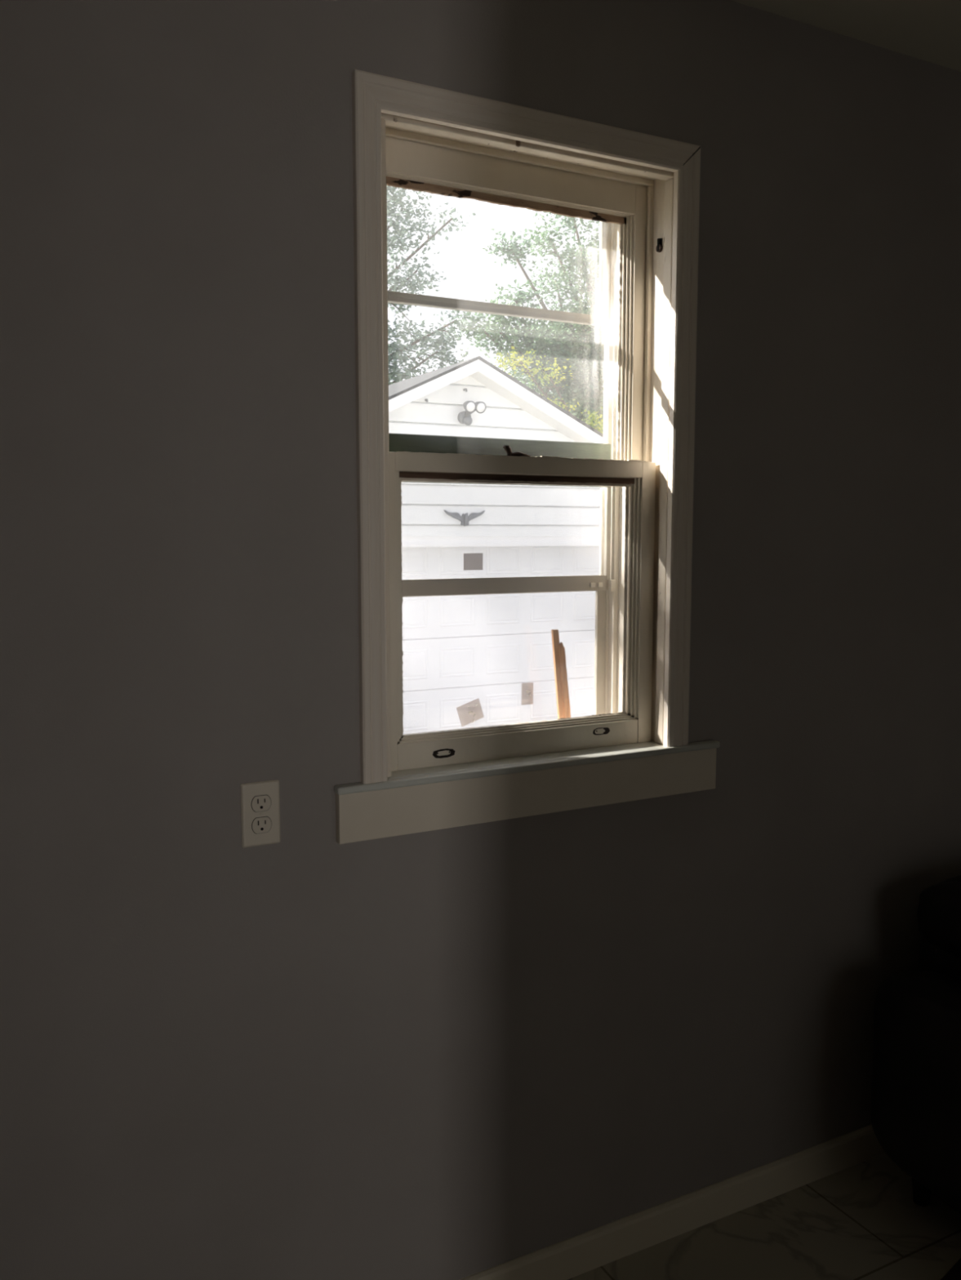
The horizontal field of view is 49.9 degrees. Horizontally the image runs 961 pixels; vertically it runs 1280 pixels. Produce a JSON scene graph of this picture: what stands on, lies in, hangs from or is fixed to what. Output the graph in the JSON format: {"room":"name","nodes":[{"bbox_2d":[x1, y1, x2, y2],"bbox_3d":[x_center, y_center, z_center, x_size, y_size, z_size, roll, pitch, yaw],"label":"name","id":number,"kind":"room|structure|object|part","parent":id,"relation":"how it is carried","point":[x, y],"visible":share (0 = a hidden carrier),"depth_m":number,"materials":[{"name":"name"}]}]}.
{"room":"living room","nodes":[
{"label":"living room","id":0,"kind":"room"},
{"bbox_2d":[0,0,960,1279],"bbox_3d":[-0.293,0.050,1.959,5.540,2.694,0.200,-3,7,-28],"label":"wall","id":1,"kind":"structure","parent":0,"point":[456,1053],"depth_m":1.92,"materials":[{"name":"grey paint"}]},
{"bbox_2d":[240,779,280,848],"bbox_3d":[-0.386,0.306,1.819,0.069,0.114,0.007,-3,7,-28],"label":"wall outlet","id":2,"kind":"object","parent":1,"relation":"attached to","point":[260,801],"visible":1,"depth_m":1.81,"materials":[{"name":"beige plastic"}]},
{"bbox_2d":[250,794,271,812],"bbox_3d":[-0.385,0.287,1.815,0.036,0.029,0.001,-3,7,-28],"label":"receptacle","id":3,"kind":"object","parent":2,"relation":"attached to","point":[259,802],"depth_m":1.81,"materials":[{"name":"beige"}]},
{"bbox_2d":[251,816,271,834],"bbox_3d":[-0.385,0.326,1.819,0.036,0.029,0.001,-3,7,-28],"label":"receptacle","id":4,"kind":"object","parent":2,"relation":"attached to","point":[260,824],"depth_m":1.82,"materials":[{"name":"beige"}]},
{"bbox_2d":[333,69,719,844],"bbox_3d":[0.060,-0.336,2.150,0.888,1.351,0.324,-3,7,-28],"label":"window","id":5,"kind":"structure","parent":1,"relation":"in","point":[642,189],"depth_m":2.10,"materials":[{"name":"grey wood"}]},
{"bbox_3d":[0.033,-0.808,2.156,0.570,0.249,0.010,-3,7,-28],"label":"storm sash","id":6,"kind":"part","parent":5,"relation":"part of","materials":[{"name":"clear glass"}]},
{"bbox_3d":[0.042,-0.374,2.165,0.551,0.095,0.015,-3,7,-28],"label":"storm rail","id":7,"kind":"part","parent":5,"relation":"part of","materials":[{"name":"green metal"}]},
{"bbox_3d":[0.041,-0.395,2.185,0.570,0.594,0.010,-3,7,-28],"label":"storm sash","id":8,"kind":"part","parent":5,"relation":"part of","materials":[{"name":"clear glass"}]},
{"bbox_3d":[0.033,0.059,2.247,0.570,0.338,0.010,-3,7,-28],"label":"storm sash","id":9,"kind":"part","parent":5,"relation":"part of","materials":[{"name":"clear glass"}]},
{"bbox_3d":[0.064,-0.625,2.094,0.580,0.530,0.023,-3,7,-28],"label":"glazing moulding","id":10,"kind":"part","parent":5,"relation":"part of","materials":[{"name":"beige paint"}]},
{"bbox_3d":[0.063,-0.638,2.093,0.652,0.636,0.034,-3,7,-28],"label":"sash","id":11,"kind":"part","parent":5,"relation":"part of","materials":[{"name":"beige paint"}]},
{"bbox_3d":[0.085,-0.074,2.110,0.570,0.522,0.023,-3,7,-28],"label":"glazing moulding","id":12,"kind":"part","parent":5,"relation":"part of","materials":[{"name":"beige paint"}]},
{"bbox_3d":[0.085,-0.065,2.111,0.642,0.608,0.034,-3,7,-28],"label":"sash","id":13,"kind":"part","parent":5,"relation":"part of","materials":[{"name":"beige paint"}]},
{"bbox_2d":[551,629,570,719],"bbox_3d":[0.178,0.096,2.262,0.051,0.240,0.011,-3,7,-28],"label":"wooden lath","id":14,"kind":"object","parent":5,"relation":"on","point":[563,709],"visible":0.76,"depth_m":2.26,"materials":[{"name":"brown wood"}]},
{"bbox_3d":[0.031,-0.055,2.244,0.565,0.555,0.007,-3,7,-28],"label":"screen frame","id":15,"kind":"part","parent":5,"relation":"part of","materials":[{"name":"white metal"}]},
{"bbox_2d":[459,1124,884,1279],"bbox_3d":[-0.243,1.359,2.001,5.300,0.082,0.014,-3,7,-28],"label":"baseboard","id":16,"kind":"structure","parent":1,"relation":"attached to","point":[578,1255],"depth_m":2.37,"materials":[{"name":"beige paint"}]},
{"bbox_2d":[567,1152,960,1279],"bbox_3d":[0.530,1.611,0.558,5.540,0.120,3.720,-3,7,-28],"label":"floor","id":17,"kind":"structure","parent":0,"point":[862,1220],"depth_m":2.34,"materials":[{"name":"beige tile"}]},
{"bbox_2d":[870,875,960,1214],"bbox_3d":[1.418,0.971,2.330,0.948,0.786,0.733,-2,6,-22],"label":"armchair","id":18,"kind":"object","parent":17,"relation":"on","point":[915,1104],"visible":1,"depth_m":2.30,"materials":[{"name":"black leather"}]},
{"bbox_3d":[1.059,1.315,2.479,0.048,0.070,0.048,-2,6,-22],"label":"leg","id":19,"kind":"part","parent":18,"relation":"part of","materials":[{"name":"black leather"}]},
{"bbox_3d":[1.344,0.773,2.518,0.580,0.442,0.299,-2,6,-22],"label":"backrest","id":20,"kind":"part","parent":18,"relation":"part of","materials":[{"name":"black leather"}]},
{"bbox_2d":[940,1257,960,1279],"bbox_3d":[1.044,1.364,2.125,0.168,0.046,0.168,-5,8,-42],"label":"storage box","id":21,"kind":"object","parent":17,"relation":"on","point":[954,1273],"visible":1,"depth_m":2.18,"materials":[{"name":"black"}]},
{"bbox_2d":[731,0,960,71],"bbox_3d":[0.530,-1.188,0.267,5.540,0.120,3.720,-3,7,-28],"label":"ceiling","id":22,"kind":"structure","parent":0,"point":[927,30],"depth_m":2.22,"materials":[{"name":"beige paint"}]},
{"label":"outside","id":23,"kind":"structure","parent":0,"visible":0},
{"bbox_3d":[-6.087,-1.266,32.923,70.000,0.100,59.700,-3,7,-28],"label":"ground","id":24,"kind":"structure","parent":23,"visible":0},
{"bbox_2d":[386,185,489,385],"bbox_3d":[-3.023,-5.064,21.003,6.456,10.036,3.573,-3,7,-28],"label":"leafy tree","id":25,"kind":"object","parent":24,"relation":"on","point":[424,339],"visible":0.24,"depth_m":20.98,"materials":[{"name":"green plant"}]},
{"bbox_2d":[388,355,603,734],"bbox_3d":[-1.441,-1.118,12.765,6.800,3.780,6.115,-3,7,-28],"label":"neighboring house","id":26,"kind":"structure","parent":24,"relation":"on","point":[458,651],"depth_m":10.63,"materials":[{"name":"white paint"}]},
{"bbox_2d":[444,510,484,526],"bbox_3d":[-0.149,-1.211,10.267,0.452,0.160,0.054,-3,7,-28],"label":"ornament","id":27,"kind":"object","parent":26,"relation":"attached to","point":[464,518],"visible":1,"depth_m":10.26,"materials":[{"name":"grey metal"}]},
{"bbox_2d":[457,400,485,425],"bbox_3d":[-0.084,-2.216,10.107,0.228,0.231,0.206,-3,7,-28],"label":"floodlight","id":28,"kind":"object","parent":26,"relation":"attached to","point":[470,406],"visible":1,"depth_m":10.05,"materials":[{"name":"grey"}]},
{"bbox_3d":[-0.178,-0.032,10.544,5.040,2.080,0.260,-3,7,-28],"label":"door trim","id":29,"kind":"part","parent":26,"relation":"part of","materials":[{"name":"white wood"}]},
{"bbox_2d":[452,208,604,431],"bbox_3d":[2.159,-5.155,23.777,7.235,9.644,3.492,-4,7,-34],"label":"leafy tree","id":30,"kind":"object","parent":24,"relation":"on","point":[564,342],"visible":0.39,"depth_m":22.65,"materials":[{"name":"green plant"}]},
{"bbox_2d":[494,346,603,434],"bbox_3d":[1.866,-2.903,20.939,3.769,5.750,1.627,-3,7,-28],"label":"leafy tree","id":31,"kind":"object","parent":24,"relation":"on","point":[600,428],"visible":0.3,"depth_m":20.35,"materials":[{"name":"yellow plant"}]},
{"bbox_3d":[-10.802,-1.854,7.430,0.280,6.550,1.200,-3,7,-28],"label":"utility pole","id":32,"kind":"object","parent":24,"relation":"on","visible":0},
{"bbox_2d":[388,343,526,381],"bbox_3d":[-1.339,-6.654,23.342,0.036,0.371,37.737,3,7,30],"label":"overhead cable","id":33,"kind":"object","parent":32,"relation":"attached to","point":[388,344],"visible":0.02,"depth_m":23.59,"materials":[{"name":"grey plastic"}]}
]}

